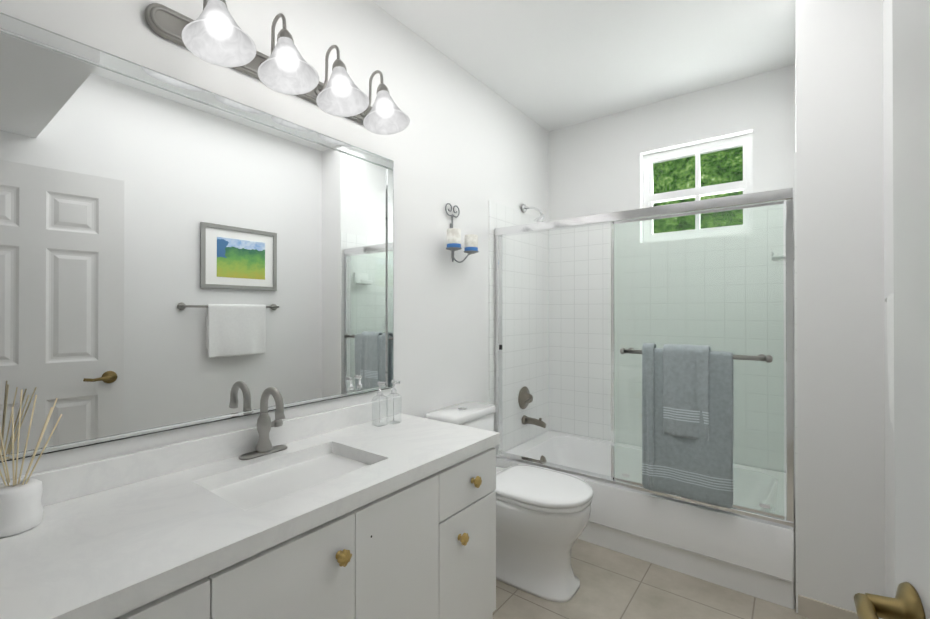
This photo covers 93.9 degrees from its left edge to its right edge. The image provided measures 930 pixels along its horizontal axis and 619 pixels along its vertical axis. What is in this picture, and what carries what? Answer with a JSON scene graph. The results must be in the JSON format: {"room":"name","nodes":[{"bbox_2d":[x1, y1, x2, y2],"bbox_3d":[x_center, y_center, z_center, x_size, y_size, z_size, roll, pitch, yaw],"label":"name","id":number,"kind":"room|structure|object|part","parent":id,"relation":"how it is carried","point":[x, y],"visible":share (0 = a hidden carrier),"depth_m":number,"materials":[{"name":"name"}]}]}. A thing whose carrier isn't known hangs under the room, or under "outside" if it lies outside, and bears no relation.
{"room":"bathroom","nodes":[
{"label":"bathroom","id":0,"kind":"room"},
{"bbox_2d":[0,478,42,537],"bbox_3d":[-1.010,0.441,0.973,0.094,0.102,0.094,0,0,37],"label":"jar","id":1,"kind":"object","parent":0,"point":[21,509],"depth_m":0.95,"materials":[{"name":"white ceramic"}]},
{"bbox_2d":[0,0,547,480],"bbox_3d":[-0.514,-0.064,1.942,0.120,2.670,4.017,0,0,37],"label":"wall","id":2,"kind":"structure","parent":0,"point":[468,144],"depth_m":2.16,"materials":[{"name":"white paint"}]},
{"bbox_2d":[0,12,393,462],"bbox_3d":[-0.944,-0.171,1.258,0.010,1.074,2.006,0,0,37],"label":"mirror","id":3,"kind":"object","parent":2,"relation":"attached to","point":[175,253],"visible":0.88,"depth_m":1.31,"materials":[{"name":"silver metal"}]},
{"bbox_2d":[0,396,400,507],"bbox_3d":[-0.927,0.452,1.269,0.020,0.082,2.048,0,0,37],"label":"backsplash","id":4,"kind":"structure","parent":2,"relation":"attached to","point":[64,483],"depth_m":1.33,"materials":[{"name":"white stone"}]},
{"bbox_2d":[144,0,409,134],"bbox_3d":[-0.558,-0.892,1.565,0.262,0.257,0.925,0,0,37],"label":"vanity light","id":5,"kind":"object","parent":2,"relation":"attached to","point":[214,33],"visible":1,"depth_m":1.48,"materials":[{"name":"white glass"}]},
{"bbox_3d":[-0.794,-0.941,1.339,0.132,0.160,0.011,0,0,37],"label":"arm","id":6,"kind":"part","parent":5,"relation":"part of"},
{"bbox_3d":[-0.724,-0.842,1.286,0.191,0.155,0.194,0,0,37],"label":"lamp shade","id":7,"kind":"part","parent":5,"relation":"part of","materials":[{"name":"white glass"}]},
{"bbox_3d":[-0.733,-0.848,1.292,0.054,0.054,0.054,0,0,37],"label":"bulb","id":8,"kind":"part","parent":5,"relation":"part of","materials":[{"name":"white glass"}]},
{"bbox_3d":[-0.662,-0.941,1.515,0.132,0.160,0.011,0,0,37],"label":"arm","id":9,"kind":"part","parent":5,"relation":"part of"},
{"bbox_2d":[277,29,293,41],"bbox_3d":[-0.609,-0.926,1.475,0.053,0.048,0.054,0,0,37],"label":"socket","id":10,"kind":"object","parent":5,"relation":"attached to","point":[284,35],"depth_m":1.45,"materials":[{"name":"silver metal"}]},
{"bbox_3d":[-0.600,-0.847,1.468,0.054,0.054,0.054,0,0,37],"label":"bulb","id":11,"kind":"part","parent":5,"relation":"part of","materials":[{"name":"white glass"}]},
{"bbox_3d":[-0.591,-0.841,1.461,0.191,0.155,0.194,0,0,37],"label":"lamp shade","id":12,"kind":"part","parent":5,"relation":"part of","materials":[{"name":"white glass"}]},
{"bbox_3d":[-0.530,-0.940,1.691,0.132,0.160,0.011,0,0,37],"label":"arm","id":13,"kind":"part","parent":5,"relation":"part of"},
{"bbox_2d":[332,59,346,70],"bbox_3d":[-0.477,-0.925,1.651,0.053,0.048,0.054,0,0,37],"label":"socket","id":14,"kind":"object","parent":5,"relation":"attached to","point":[338,65],"depth_m":1.63,"materials":[{"name":"silver metal"}]},
{"bbox_3d":[-0.468,-0.846,1.644,0.054,0.054,0.054,0,0,37],"label":"bulb","id":15,"kind":"part","parent":5,"relation":"part of","materials":[{"name":"white glass"}]},
{"bbox_3d":[-0.459,-0.840,1.637,0.191,0.155,0.194,0,0,37],"label":"lamp shade","id":16,"kind":"part","parent":5,"relation":"part of","materials":[{"name":"white glass"}]},
{"bbox_3d":[-0.397,-0.939,1.867,0.132,0.160,0.011,0,0,37],"label":"arm","id":17,"kind":"part","parent":5,"relation":"part of"},
{"bbox_2d":[377,83,388,92],"bbox_3d":[-0.345,-0.924,1.827,0.053,0.048,0.054,0,0,37],"label":"socket","id":18,"kind":"object","parent":5,"relation":"attached to","point":[382,88],"depth_m":1.81,"materials":[{"name":"silver metal"}]},
{"bbox_3d":[-0.336,-0.846,1.820,0.054,0.054,0.054,0,0,37],"label":"bulb","id":19,"kind":"part","parent":5,"relation":"part of","materials":[{"name":"white glass"}]},
{"bbox_3d":[-0.327,-0.839,1.813,0.191,0.155,0.194,0,0,37],"label":"lamp shade","id":20,"kind":"part","parent":5,"relation":"part of","materials":[{"name":"white glass"}]},
{"bbox_2d":[445,203,478,262],"bbox_3d":[-0.027,-0.422,2.380,0.126,0.325,0.244,0,0,37],"label":"candle sconce","id":21,"kind":"object","parent":2,"relation":"attached to","point":[454,241],"visible":1,"depth_m":2.39,"materials":[{"name":"white glass"}]},
{"bbox_2d":[447,228,460,247],"bbox_3d":[-0.059,-0.373,2.306,0.076,0.105,0.076,0,0,37],"label":"candle","id":22,"kind":"object","parent":21,"relation":"on","point":[453,234],"depth_m":2.27,"materials":[{"name":"white wax"}]},
{"bbox_2d":[464,234,477,250],"bbox_3d":[0.035,-0.367,2.431,0.076,0.095,0.076,0,0,37],"label":"candle","id":23,"kind":"object","parent":21,"relation":"on","point":[470,240],"depth_m":2.40,"materials":[{"name":"white wax"}]},
{"bbox_2d":[488,200,548,451],"bbox_3d":[0.403,0.296,3.051,0.008,1.960,0.839,0,0,37],"label":"wall tile","id":24,"kind":"structure","parent":2,"relation":"attached to","point":[525,309],"depth_m":3.02,"materials":[{"name":"white tile"}]},
{"bbox_2d":[518,386,545,427],"bbox_3d":[0.475,0.674,3.001,0.165,0.267,0.176,0,0,37],"label":"tub faucet","id":25,"kind":"object","parent":24,"relation":"attached to","point":[525,397],"visible":1,"depth_m":3.01,"materials":[{"name":"silver metal"}]},
{"bbox_3d":[0.438,0.621,3.039,0.060,0.160,0.160,0,0,37],"label":"plate","id":26,"kind":"part","parent":25,"relation":"part of","materials":[{"name":"silver metal"}]},
{"bbox_3d":[0.480,0.776,3.007,0.165,0.064,0.064,0,0,37],"label":"spout","id":27,"kind":"part","parent":25,"relation":"part of","materials":[{"name":"silver metal"}]},
{"bbox_2d":[522,204,543,222],"bbox_3d":[0.477,-0.658,3.015,0.160,0.172,0.080,0,0,37],"label":"shower head","id":28,"kind":"object","parent":24,"relation":"attached to","point":[536,220],"visible":0.92,"depth_m":2.98},
{"bbox_3d":[0.476,-0.681,3.017,0.157,0.083,0.015,0,0,37],"label":"arm","id":29,"kind":"part","parent":28,"relation":"part of"},
{"bbox_2d":[371,0,795,130],"bbox_3d":[0.238,-1.452,1.351,2.000,0.100,3.967,0,0,37],"label":"ceiling","id":30,"kind":"structure","parent":0,"point":[549,65],"depth_m":2.30,"materials":[{"name":"white paint"}]},
{"bbox_2d":[493,539,808,618],"bbox_3d":[0.238,1.318,1.338,2.000,0.100,3.967,0,0,37],"label":"floor","id":31,"kind":"structure","parent":0,"point":[615,584],"depth_m":1.91,"materials":[{"name":"tile"}]},
{"bbox_2d":[96,440,499,618],"bbox_3d":[-0.698,0.901,1.083,0.606,0.730,2.030,0,0,37],"label":"bathroom vanity","id":32,"kind":"object","parent":31,"relation":"on","point":[351,512],"depth_m":1.24,"materials":[{"name":"white paint"}]},
{"bbox_2d":[0,412,499,618],"bbox_3d":[-0.705,0.514,1.101,0.575,0.044,2.048,0,0,37],"label":"countertop","id":33,"kind":"structure","parent":32,"relation":"on","point":[92,555],"depth_m":1.03,"materials":[{"name":"white stone"}]},
{"bbox_2d":[0,389,61,537],"bbox_3d":[-1.000,0.337,0.970,0.173,0.309,0.136,0,0,37],"label":"reed diffuser","id":34,"kind":"object","parent":33,"relation":"on","point":[21,509],"visible":1,"depth_m":0.96,"materials":[{"name":"white ceramic"}]},
{"bbox_2d":[238,387,286,459],"bbox_3d":[-0.655,0.378,1.467,0.145,0.232,0.166,0,0,37],"label":"faucet","id":35,"kind":"object","parent":33,"relation":"on","point":[264,424],"visible":1,"depth_m":1.48,"materials":[{"name":"silver metal"}]},
{"bbox_3d":[-0.691,0.488,1.494,0.052,0.011,0.166,0,0,37],"label":"plate","id":36,"kind":"part","parent":35,"relation":"part of","materials":[{"name":"silver metal"}]},
{"bbox_3d":[-0.649,0.314,1.463,0.131,0.106,0.032,0,0,37],"label":"spout","id":37,"kind":"part","parent":35,"relation":"part of","materials":[{"name":"silver metal"}]},
{"bbox_2d":[216,452,363,503],"bbox_3d":[-0.518,0.599,1.347,0.318,0.148,0.486,0,0,37],"label":"sink","id":38,"kind":"object","parent":33,"relation":"in","point":[249,488],"depth_m":1.40,"materials":[{"name":"white ceramic"}]},
{"bbox_2d":[372,381,387,426],"bbox_3d":[-0.362,0.403,1.862,0.060,0.186,0.052,0,0,37],"label":"soap bottle","id":39,"kind":"object","parent":33,"relation":"on","point":[379,391],"visible":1,"depth_m":1.86,"materials":[{"name":"clear glass"}]},
{"bbox_3d":[-0.365,0.432,1.865,0.052,0.128,0.052,0,0,37],"label":"glass","id":40,"kind":"part","parent":39,"relation":"part of","materials":[{"name":"clear glass"}]},
{"bbox_2d":[386,380,401,423],"bbox_3d":[-0.309,0.403,1.903,0.060,0.186,0.052,0,0,37],"label":"soap bottle","id":41,"kind":"object","parent":33,"relation":"on","point":[393,389],"visible":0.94,"depth_m":1.90,"materials":[{"name":"clear glass"}]},
{"bbox_3d":[-0.312,0.432,1.905,0.052,0.128,0.052,0,0,37],"label":"glass","id":42,"kind":"part","parent":41,"relation":"part of","materials":[{"name":"clear glass"}]},
{"bbox_3d":[-0.314,0.639,1.121,0.036,0.044,0.044,0,0,37],"label":"knob","id":43,"kind":"part","parent":32,"relation":"part of","materials":[{"name":"gold metal"}]},
{"bbox_3d":[-0.006,0.807,1.530,0.036,0.044,0.044,0,0,37],"label":"knob","id":44,"kind":"part","parent":32,"relation":"part of","materials":[{"name":"gold metal"}]},
{"bbox_3d":[0.042,0.631,1.594,0.036,0.044,0.044,0,0,37],"label":"knob","id":45,"kind":"part","parent":32,"relation":"part of","materials":[{"name":"gold metal"}]},
{"bbox_2d":[426,401,592,602],"bbox_3d":[0.227,0.900,2.145,0.805,0.744,0.410,0,0,37],"label":"toilet","id":46,"kind":"object","parent":31,"relation":"on","point":[542,516],"visible":0.62,"depth_m":1.95,"materials":[{"name":"white ceramic"}]},
{"bbox_3d":[-0.018,0.722,2.330,0.189,0.300,0.390,0,0,37],"label":"tank","id":47,"kind":"part","parent":46,"relation":"part of","materials":[{"name":"white ceramic"}]},
{"bbox_3d":[0.357,0.854,2.047,0.470,0.021,0.376,0,0,37],"label":"seat","id":48,"kind":"part","parent":46,"relation":"part of","materials":[{"name":"white ceramic"}]},
{"bbox_3d":[0.357,0.825,2.047,0.478,0.030,0.384,0,0,37],"label":"lid","id":49,"kind":"part","parent":46,"relation":"part of","materials":[{"name":"white ceramic"}]},
{"bbox_2d":[496,431,794,608],"bbox_3d":[1.018,1.104,2.596,1.513,0.340,0.798,0,0,37],"label":"bathtub","id":50,"kind":"object","parent":31,"relation":"on","point":[748,556],"visible":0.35,"depth_m":2.14,"materials":[{"name":"white ceramic"}]},
{"bbox_2d":[495,188,794,527],"bbox_3d":[0.810,0.207,2.323,1.514,1.450,0.060,0,0,37],"label":"shower door","id":51,"kind":"structure","parent":50,"relation":"on","point":[785,195],"depth_m":2.07,"materials":[{"name":"clear glass"}]},
{"bbox_2d":[620,348,772,362],"bbox_3d":[1.069,0.213,2.066,0.644,0.033,0.068,0,0,37],"label":"door towel bar","id":52,"kind":"object","parent":51,"relation":"attached to","point":[766,358],"visible":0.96,"depth_m":1.92,"materials":[{"name":"silver metal"}]},
{"bbox_2d":[642,343,655,486],"bbox_3d":[0.915,0.517,2.156,0.053,0.701,0.077,0,0,37],"label":"towel","id":53,"kind":"object","parent":52,"relation":"hanging from","point":[648,389],"visible":0.92,"depth_m":2.13,"materials":[{"name":"grey fabric"}]},
{"bbox_2d":[663,344,710,440],"bbox_3d":[1.048,0.382,2.056,0.195,0.434,0.078,0,0,37],"label":"towel","id":54,"kind":"object","parent":52,"relation":"hanging from","point":[685,383],"visible":1,"depth_m":2.03,"materials":[{"name":"grey fabric"}]},
{"bbox_2d":[643,348,732,507],"bbox_3d":[1.047,0.537,2.058,0.381,0.698,0.064,0,0,37],"label":"towel","id":55,"kind":"object","parent":52,"relation":"hanging from","point":[700,469],"visible":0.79,"depth_m":1.99,"materials":[{"name":"grey fabric"}]},
{"bbox_2d":[611,201,784,518],"bbox_3d":[1.086,0.218,2.115,0.754,1.374,0.034,0,0,37],"label":"shower door edges","id":56,"kind":"object","parent":51,"relation":"attached to","point":[613,351],"visible":0.92,"depth_m":2.31,"materials":[{"name":"silver metal"}]},
{"label":"glass","id":57,"kind":"part","parent":51,"relation":"part of","materials":[{"name":"clear glass"}]},
{"label":"glass","id":58,"kind":"part","parent":51,"relation":"part of","materials":[{"name":"clear glass"}]},
{"bbox_2d":[759,503,769,508],"bbox_3d":[1.321,0.866,1.915,0.040,0.015,0.002,0,0,37],"label":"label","id":59,"kind":"object","parent":51,"relation":"attached to","point":[760,504],"depth_m":1.92,"materials":[{"name":"white paper"}]},
{"bbox_2d":[548,64,794,242],"bbox_3d":[1.310,-0.059,2.989,1.535,2.670,0.150,0,0,37],"label":"wall","id":60,"kind":"structure","parent":0,"point":[595,166],"depth_m":2.91,"materials":[{"name":"white paint"}]},
{"bbox_2d":[549,194,794,483],"bbox_3d":[1.262,0.310,2.924,1.535,1.930,0.008,0,0,37],"label":"wall tile","id":61,"kind":"structure","parent":60,"relation":"attached to","point":[579,331],"depth_m":2.92,"materials":[{"name":"white tile"}]},
{"bbox_2d":[643,133,752,242],"bbox_3d":[1.514,-0.765,2.856,0.665,0.640,0.063,0,0,37],"label":"window","id":62,"kind":"structure","parent":60,"relation":"in","point":[745,185],"depth_m":2.83,"materials":[{"name":"white paint"}]},
{"bbox_2d":[795,0,885,618],"bbox_3d":[1.786,-0.064,2.125,0.265,2.670,0.959,0,0,37],"label":"wall","id":63,"kind":"structure","parent":0,"point":[839,148],"depth_m":1.74,"materials":[{"name":"white paint"}]},
{"bbox_2d":[794,152,797,612],"bbox_3d":[1.632,0.307,2.145,0.008,1.930,0.809,0,0,37],"label":"wall tile","id":64,"kind":"structure","parent":63,"relation":"attached to","point":[795,379],"depth_m":1.82,"materials":[{"name":"white tile"}]},
{"bbox_2d":[771,252,785,261],"bbox_3d":[1.475,-0.279,2.018,0.085,0.100,0.150,0,0,37],"label":"soap dish","id":65,"kind":"object","parent":64,"relation":"attached to","point":[777,257],"visible":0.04,"depth_m":1.99,"materials":[{"name":"white ceramic"}]},
{"bbox_2d":[798,594,858,618],"bbox_3d":[-0.005,1.226,1.015,1.800,0.080,2.958,0,0,37],"label":"baseboard","id":66,"kind":"structure","parent":63,"relation":"attached to","point":[810,608],"depth_m":1.76,"materials":[{"name":"white wood"}]},
{"bbox_2d":[883,0,894,597],"bbox_3d":[1.020,-0.070,0.787,0.120,2.670,4.017,0,0,37],"label":"wall","id":67,"kind":"structure","parent":0,"point":[888,290],"depth_m":1.59,"materials":[{"name":"white paint"}]},
{"bbox_2d":[892,0,929,618],"bbox_3d":[0.422,0.244,0.256,0.035,2.022,0.760,0,0,29],"label":"door","id":68,"kind":"structure","parent":67,"relation":"in","point":[911,126],"depth_m":0.55,"materials":[{"name":"white paint"}]},
{"bbox_2d":[854,593,878,618],"bbox_3d":[0.493,0.381,0.516,0.032,0.024,0.128,0,0,29],"label":"lever","id":69,"kind":"object","parent":68,"relation":"attached to","point":[865,607],"visible":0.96,"depth_m":0.54,"materials":[{"name":"gold metal"}]},
{"bbox_2d":[865,582,925,618],"bbox_3d":[0.539,0.380,0.551,0.045,0.072,0.072,0,0,29],"label":"rose","id":70,"kind":"object","parent":68,"relation":"attached to","point":[905,602],"visible":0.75,"depth_m":0.54,"materials":[{"name":"gold metal"}]},
{"label":"outside","id":71,"kind":"structure","parent":0,"visible":0},
{"bbox_2d":[653,147,742,233],"bbox_3d":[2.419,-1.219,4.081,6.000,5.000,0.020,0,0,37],"label":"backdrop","id":72,"kind":"structure","parent":71,"point":[660,178],"depth_m":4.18,"materials":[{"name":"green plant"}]},
{"bbox_3d":[1.118,-0.031,1.062,0.048,0.051,0.707,0,0,37],"label":"towel rail","id":73,"kind":"object","parent":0,"visible":0},
{"bbox_2d":[887,293,893,430],"bbox_3d":[1.121,0.139,1.092,0.047,0.379,0.416,0,0,37],"label":"towel","id":74,"kind":"object","parent":73,"relation":"hanging from","point":[890,324],"visible":0.04,"depth_m":1.23,"materials":[{"name":"white fabric"}]}
]}

